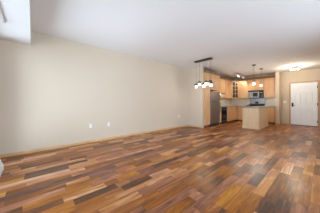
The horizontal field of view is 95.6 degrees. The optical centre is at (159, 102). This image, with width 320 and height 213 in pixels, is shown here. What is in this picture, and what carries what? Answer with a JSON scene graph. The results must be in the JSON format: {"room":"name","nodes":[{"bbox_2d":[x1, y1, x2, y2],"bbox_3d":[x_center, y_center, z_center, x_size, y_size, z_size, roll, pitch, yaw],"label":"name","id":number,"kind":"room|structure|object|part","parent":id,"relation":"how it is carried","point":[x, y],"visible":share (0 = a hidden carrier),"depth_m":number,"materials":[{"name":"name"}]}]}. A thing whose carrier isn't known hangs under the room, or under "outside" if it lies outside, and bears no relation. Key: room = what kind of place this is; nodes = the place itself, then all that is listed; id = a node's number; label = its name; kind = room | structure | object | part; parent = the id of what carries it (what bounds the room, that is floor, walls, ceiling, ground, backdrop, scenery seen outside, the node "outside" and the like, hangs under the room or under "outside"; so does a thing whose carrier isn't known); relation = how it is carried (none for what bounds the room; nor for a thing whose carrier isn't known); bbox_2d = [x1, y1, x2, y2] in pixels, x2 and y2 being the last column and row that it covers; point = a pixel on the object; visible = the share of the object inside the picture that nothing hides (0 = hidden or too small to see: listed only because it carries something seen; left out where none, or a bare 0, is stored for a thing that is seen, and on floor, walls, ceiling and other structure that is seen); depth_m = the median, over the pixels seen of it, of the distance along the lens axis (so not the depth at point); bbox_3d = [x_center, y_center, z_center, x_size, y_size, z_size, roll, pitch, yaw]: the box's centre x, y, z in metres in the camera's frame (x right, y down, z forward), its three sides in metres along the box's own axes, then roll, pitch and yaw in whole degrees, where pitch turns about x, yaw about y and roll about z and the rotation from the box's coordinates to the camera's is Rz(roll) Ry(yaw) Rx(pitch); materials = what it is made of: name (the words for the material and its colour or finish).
{"room":"empty living room","nodes":[
{"label":"empty living room","id":0,"kind":"room"},
{"bbox_2d":[0,31,187,154],"bbox_3d":[0.628,-0.240,6.315,10.560,2.680,0.120,0,0,-41],"label":"wall","id":1,"kind":"structure","parent":0,"point":[52,88],"depth_m":3.80,"materials":[{"name":"beige paint"}]},
{"bbox_2d":[0,125,187,157],"bbox_3d":[-0.944,1.067,4.845,6.012,0.066,0.014,0,0,-41],"label":"baseboard","id":2,"kind":"structure","parent":1,"relation":"attached to","point":[132,134],"depth_m":3.75,"materials":[{"name":"brown wood"}]},
{"bbox_2d":[0,120,319,212],"bbox_3d":[2.638,1.160,4.028,10.560,0.120,6.210,0,0,-41],"label":"floor","id":3,"kind":"structure","parent":0,"point":[229,167],"depth_m":2.22,"materials":[{"name":"brown wood"}]},
{"bbox_2d":[0,159,3,175],"bbox_3d":[-2.430,0.964,2.111,0.151,0.273,0.600,0,0,-41],"label":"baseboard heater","id":4,"kind":"object","parent":3,"relation":"on","point":[1,163],"visible":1,"depth_m":2.30,"materials":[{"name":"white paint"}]},
{"bbox_3d":[-2.415,0.965,2.091,0.148,0.270,0.550,0,0,-41],"label":"casing","id":5,"kind":"part","parent":4,"relation":"part of","materials":[{"name":"white paint"}]},
{"bbox_2d":[204,70,210,127],"bbox_3d":[1.913,-0.169,6.664,0.438,2.533,0.708,0,0,-41],"label":"pantry cabinet","id":6,"kind":"object","parent":3,"relation":"on","point":[206,72],"visible":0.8,"depth_m":6.43,"materials":[{"name":"brown wood"}]},
{"bbox_3d":[2.107,-0.760,6.443,0.430,1.110,0.020,0,0,-41],"label":"door","id":7,"kind":"part","parent":6,"relation":"part of","materials":[{"name":"brown wood"}]},
{"bbox_3d":[2.107,0.400,6.443,0.430,1.190,0.020,0,0,-41],"label":"door","id":8,"kind":"part","parent":6,"relation":"part of","materials":[{"name":"brown wood"}]},
{"bbox_2d":[209,91,219,126],"bbox_3d":[2.433,0.290,7.091,0.861,1.620,0.717,0,0,-41],"label":"refrigerator","id":9,"kind":"object","parent":3,"relation":"on","point":[214,96],"visible":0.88,"depth_m":6.80,"materials":[{"name":"silver metal"}]},
{"bbox_3d":[2.612,0.453,6.886,0.857,1.015,0.058,0,0,-41],"label":"fridge door","id":10,"kind":"part","parent":9,"relation":"part of","materials":[{"name":"silver metal"}]},
{"bbox_3d":[2.612,-0.292,6.886,0.857,0.445,0.058,0,0,-41],"label":"freezer door","id":11,"kind":"part","parent":9,"relation":"part of","materials":[{"name":"silver metal"}]},
{"bbox_2d":[220,107,226,123],"bbox_3d":[3.134,0.664,7.705,0.596,0.872,0.640,0,0,-41],"label":"dishwasher","id":12,"kind":"object","parent":3,"relation":"on","point":[223,109],"visible":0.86,"depth_m":7.46,"materials":[{"name":"black metal"}]},
{"bbox_3d":[3.314,0.675,7.501,0.592,0.620,0.040,0,0,-41],"label":"door","id":13,"kind":"part","parent":12,"relation":"part of","materials":[{"name":"black metal"}]},
{"bbox_2d":[225,107,232,122],"bbox_3d":[3.615,0.661,8.192,0.753,0.873,0.658,0,0,-41],"label":"base cabinet","id":14,"kind":"object","parent":3,"relation":"on","point":[229,109],"visible":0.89,"depth_m":7.93,"materials":[{"name":"brown wood"}]},
{"bbox_3d":[3.683,0.698,7.828,0.368,0.595,0.020,0,0,-41],"label":"door","id":15,"kind":"part","parent":14,"relation":"part of","materials":[{"name":"brown wood"}]},
{"bbox_3d":[3.967,0.698,8.077,0.368,0.595,0.020,0,0,-41],"label":"door","id":16,"kind":"part","parent":14,"relation":"part of","materials":[{"name":"brown wood"}]},
{"bbox_2d":[231,107,236,121],"bbox_3d":[4.146,0.661,8.659,0.648,0.873,0.658,0,0,-41],"label":"base cabinet","id":17,"kind":"object","parent":3,"relation":"on","point":[234,108],"visible":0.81,"depth_m":8.44,"materials":[{"name":"brown wood"}]},
{"bbox_3d":[4.357,0.698,8.420,0.640,0.595,0.020,0,0,-41],"label":"door","id":18,"kind":"part","parent":17,"relation":"part of","materials":[{"name":"brown wood"}]},
{"bbox_2d":[238,106,242,120],"bbox_3d":[5.010,0.661,8.663,0.633,0.873,0.464,0,0,-41],"label":"base cabinet","id":19,"kind":"object","parent":3,"relation":"on","point":[240,110],"visible":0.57,"depth_m":8.52,"materials":[{"name":"brown wood"}]},
{"bbox_2d":[241,106,267,129],"bbox_3d":[4.345,0.640,6.573,1.555,0.916,0.660,0,0,-41],"label":"kitchen island","id":20,"kind":"object","parent":3,"relation":"on","point":[254,117],"visible":1,"depth_m":6.12,"materials":[{"name":"brown wood"}]},
{"bbox_3d":[3.793,0.661,6.088,0.016,0.873,0.600,0,0,-41],"label":"panel","id":21,"kind":"part","parent":20,"relation":"part of","materials":[{"name":"brown wood"}]},
{"bbox_2d":[241,106,267,107],"bbox_3d":[4.345,0.203,6.573,1.555,0.041,0.660,0,0,-41],"label":"island countertop","id":22,"kind":"structure","parent":20,"relation":"on","point":[249,106],"depth_m":6.28,"materials":[{"name":"grey stone"}]},
{"bbox_3d":[4.343,1.056,6.570,1.502,0.083,0.622,0,0,-41],"label":"molding","id":23,"kind":"part","parent":20,"relation":"part of","materials":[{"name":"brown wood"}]},
{"bbox_3d":[4.546,0.661,6.360,1.474,0.873,0.016,0,0,-41],"label":"panel","id":24,"kind":"part","parent":20,"relation":"part of","materials":[{"name":"brown wood"}]},
{"bbox_2d":[246,98,264,106],"bbox_3d":[5.369,0.409,8.164,0.717,1.342,0.748,0,0,-41],"label":"stove","id":25,"kind":"object","parent":3,"relation":"on","point":[253,101],"visible":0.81,"depth_m":8.23,"materials":[{"name":"silver metal"}]},
{"bbox_2d":[268,107,274,123],"bbox_3d":[5.840,0.661,7.718,0.633,0.873,0.532,0,0,-41],"label":"base cabinet","id":26,"kind":"object","parent":3,"relation":"on","point":[271,110],"visible":0.57,"depth_m":7.41,"materials":[{"name":"brown wood"}]},
{"bbox_2d":[30,0,319,78],"bbox_3d":[2.638,-1.640,4.028,10.560,0.120,6.210,0,0,-41],"label":"ceiling","id":27,"kind":"structure","parent":0,"point":[273,36],"depth_m":3.17,"materials":[{"name":"white paint"}]},
{"bbox_2d":[0,0,30,44],"bbox_3d":[-1.055,-1.425,0.784,0.490,0.310,5.970,0,0,-41],"label":"bulkhead","id":28,"kind":"object","parent":27,"relation":"attached to","point":[16,27],"visible":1,"depth_m":2.27,"materials":[{"name":"white paint"}]},
{"bbox_2d":[0,8,4,22],"bbox_3d":[-1.018,-1.258,0.644,0.040,0.021,4.312,0,0,-41],"label":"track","id":29,"kind":"object","parent":28,"relation":"attached to","point":[1,14],"visible":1,"depth_m":2.12,"materials":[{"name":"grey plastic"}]},
{"bbox_2d":[194,57,212,87],"bbox_3d":[1.592,-1.072,5.332,0.206,1.014,0.796,0,0,-41],"label":"pendant chandelier","id":30,"kind":"object","parent":27,"relation":"hanging from","point":[209,58],"visible":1,"depth_m":5.31,"materials":[{"name":"white glass"}]},
{"bbox_2d":[289,66,299,70],"bbox_3d":[5.849,-1.502,6.297,0.170,0.154,0.380,0,0,-21],"label":"ceiling light","id":31,"kind":"object","parent":27,"relation":"attached to","point":[294,67],"visible":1,"depth_m":6.27,"materials":[{"name":"white glass"}]},
{"bbox_2d":[188,66,203,127],"bbox_3d":[1.613,-0.240,6.588,0.100,2.680,0.770,0,0,-41],"label":"wall","id":32,"kind":"structure","parent":0,"point":[195,95],"depth_m":6.53,"materials":[{"name":"beige paint"}]},
{"bbox_2d":[248,90,263,97],"bbox_3d":[5.480,-0.482,8.262,0.430,0.425,0.742,0,0,-41],"label":"microwave","id":33,"kind":"object","parent":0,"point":[255,93],"visible":0.99,"depth_m":8.10,"materials":[{"name":"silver metal"}]},
{"bbox_3d":[5.303,-0.444,8.229,0.030,0.344,0.554,0,0,-41],"label":"door","id":34,"kind":"part","parent":33,"relation":"part of","materials":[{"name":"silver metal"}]},
{"bbox_2d":[231,68,319,122],"bbox_3d":[6.559,-0.240,7.473,0.120,2.680,5.970,0,0,-41],"label":"wall","id":35,"kind":"structure","parent":0,"point":[309,74],"depth_m":7.42,"materials":[{"name":"beige paint"}]},
{"bbox_2d":[238,78,247,98],"bbox_3d":[5.089,-0.848,8.766,0.378,1.175,0.514,0,0,-41],"label":"upper cabinet","id":36,"kind":"object","parent":35,"relation":"attached to","point":[243,83],"visible":0.94,"depth_m":8.67,"materials":[{"name":"brown wood"}]},
{"bbox_2d":[219,98,274,105],"bbox_3d":[4.391,-0.177,7.702,2.834,0.721,2.422,0,0,-41],"label":"backsplash","id":37,"kind":"structure","parent":35,"relation":"attached to","point":[268,101],"depth_m":8.92,"materials":[{"name":"tile"}]},
{"bbox_2d":[248,76,263,90],"bbox_3d":[5.510,-1.067,8.288,0.378,0.735,0.748,0,0,-41],"label":"upper cabinet","id":38,"kind":"object","parent":35,"relation":"attached to","point":[258,80],"visible":0.88,"depth_m":8.16,"materials":[{"name":"brown wood"}]},
{"bbox_3d":[5.289,-1.010,8.344,0.020,0.610,0.365,0,0,-41],"label":"door","id":39,"kind":"part","parent":38,"relation":"part of","materials":[{"name":"brown wood"}]},
{"bbox_3d":[5.510,-1.378,8.288,0.378,0.114,0.748,0,0,-41],"label":"crown","id":40,"kind":"part","parent":38,"relation":"part of","materials":[{"name":"brown wood"}]},
{"bbox_3d":[5.536,-1.010,8.062,0.020,0.610,0.365,0,0,-41],"label":"door","id":41,"kind":"part","parent":38,"relation":"part of","materials":[{"name":"brown wood"}]},
{"bbox_2d":[263,75,274,97],"bbox_3d":[5.936,-0.848,7.802,0.378,1.175,0.532,0,0,-41],"label":"upper cabinet","id":42,"kind":"object","parent":35,"relation":"attached to","point":[269,81],"visible":0.81,"depth_m":7.72,"materials":[{"name":"brown wood"}]},
{"bbox_2d":[289,80,319,126],"bbox_3d":[6.870,0.040,6.941,0.114,2.120,1.046,0,0,-41],"label":"door","id":43,"kind":"structure","parent":35,"relation":"in","point":[304,96],"depth_m":6.91,"materials":[{"name":"white paint"}]},
{"bbox_2d":[275,71,280,122],"bbox_3d":[6.136,-0.240,7.523,0.450,2.680,0.145,0,0,-41],"label":"wall partition","id":44,"kind":"structure","parent":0,"point":[277,74],"depth_m":7.38,"materials":[{"name":"beige paint"}]},
{"bbox_3d":[3.026,-0.240,8.229,4.190,2.680,0.170,0,0,-41],"label":"wall","id":45,"kind":"structure","parent":0,"visible":0},
{"bbox_2d":[210,71,220,90],"bbox_3d":[2.418,-1.018,7.108,0.893,0.835,0.708,0,0,-41],"label":"upper cabinet","id":46,"kind":"object","parent":45,"relation":"attached to","point":[214,76],"visible":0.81,"depth_m":6.90,"materials":[{"name":"brown wood"}]},
{"bbox_3d":[2.444,-0.960,6.739,0.438,0.710,0.020,0,0,-41],"label":"door","id":47,"kind":"part","parent":46,"relation":"part of","materials":[{"name":"brown wood"}]},
{"bbox_3d":[2.418,-1.378,7.108,0.893,0.114,0.708,0,0,-41],"label":"crown","id":48,"kind":"part","parent":46,"relation":"part of","materials":[{"name":"brown wood"}]},
{"bbox_3d":[2.780,-0.960,7.035,0.438,0.710,0.020,0,0,-41],"label":"door","id":49,"kind":"part","parent":46,"relation":"part of","materials":[{"name":"brown wood"}]},
{"bbox_2d":[212,76,225,92],"bbox_3d":[3.156,-0.988,7.976,1.348,0.895,0.378,0,0,-41],"label":"upper cabinet","id":50,"kind":"object","parent":45,"relation":"attached to","point":[222,79],"visible":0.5,"depth_m":8.08,"materials":[{"name":"brown wood"}]},
{"bbox_3d":[3.495,-0.930,8.102,0.665,0.770,0.020,0,0,-41],"label":"door","id":51,"kind":"part","parent":50,"relation":"part of","materials":[{"name":"brown wood"}]},
{"bbox_2d":[220,78,232,98],"bbox_3d":[3.994,-0.848,8.712,0.868,1.175,0.378,0,0,-41],"label":"upper cabinet","id":52,"kind":"object","parent":45,"relation":"attached to","point":[228,82],"visible":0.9,"depth_m":8.54,"materials":[{"name":"brown wood"}]},
{"bbox_3d":[4.079,-0.790,8.615,0.860,1.050,0.020,0,0,-41],"label":"door","id":53,"kind":"part","parent":52,"relation":"part of","materials":[{"name":"brown wood"}]},
{"bbox_2d":[230,79,239,98],"bbox_3d":[4.628,-0.848,9.114,0.612,1.175,0.612,0,0,-41],"label":"upper cabinet","id":54,"kind":"object","parent":45,"relation":"attached to","point":[235,82],"visible":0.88,"depth_m":8.88,"materials":[{"name":"brown wood"}]},
{"bbox_3d":[4.614,-0.790,8.885,0.390,1.054,0.018,0,0,4],"label":"door","id":55,"kind":"part","parent":54,"relation":"part of","materials":[{"name":"brown wood"}]},
{"bbox_3d":[4.614,-0.790,8.888,0.286,0.944,0.003,0,0,4],"label":"glass","id":56,"kind":"part","parent":54,"relation":"part of","materials":[{"name":"glass"}]}
]}

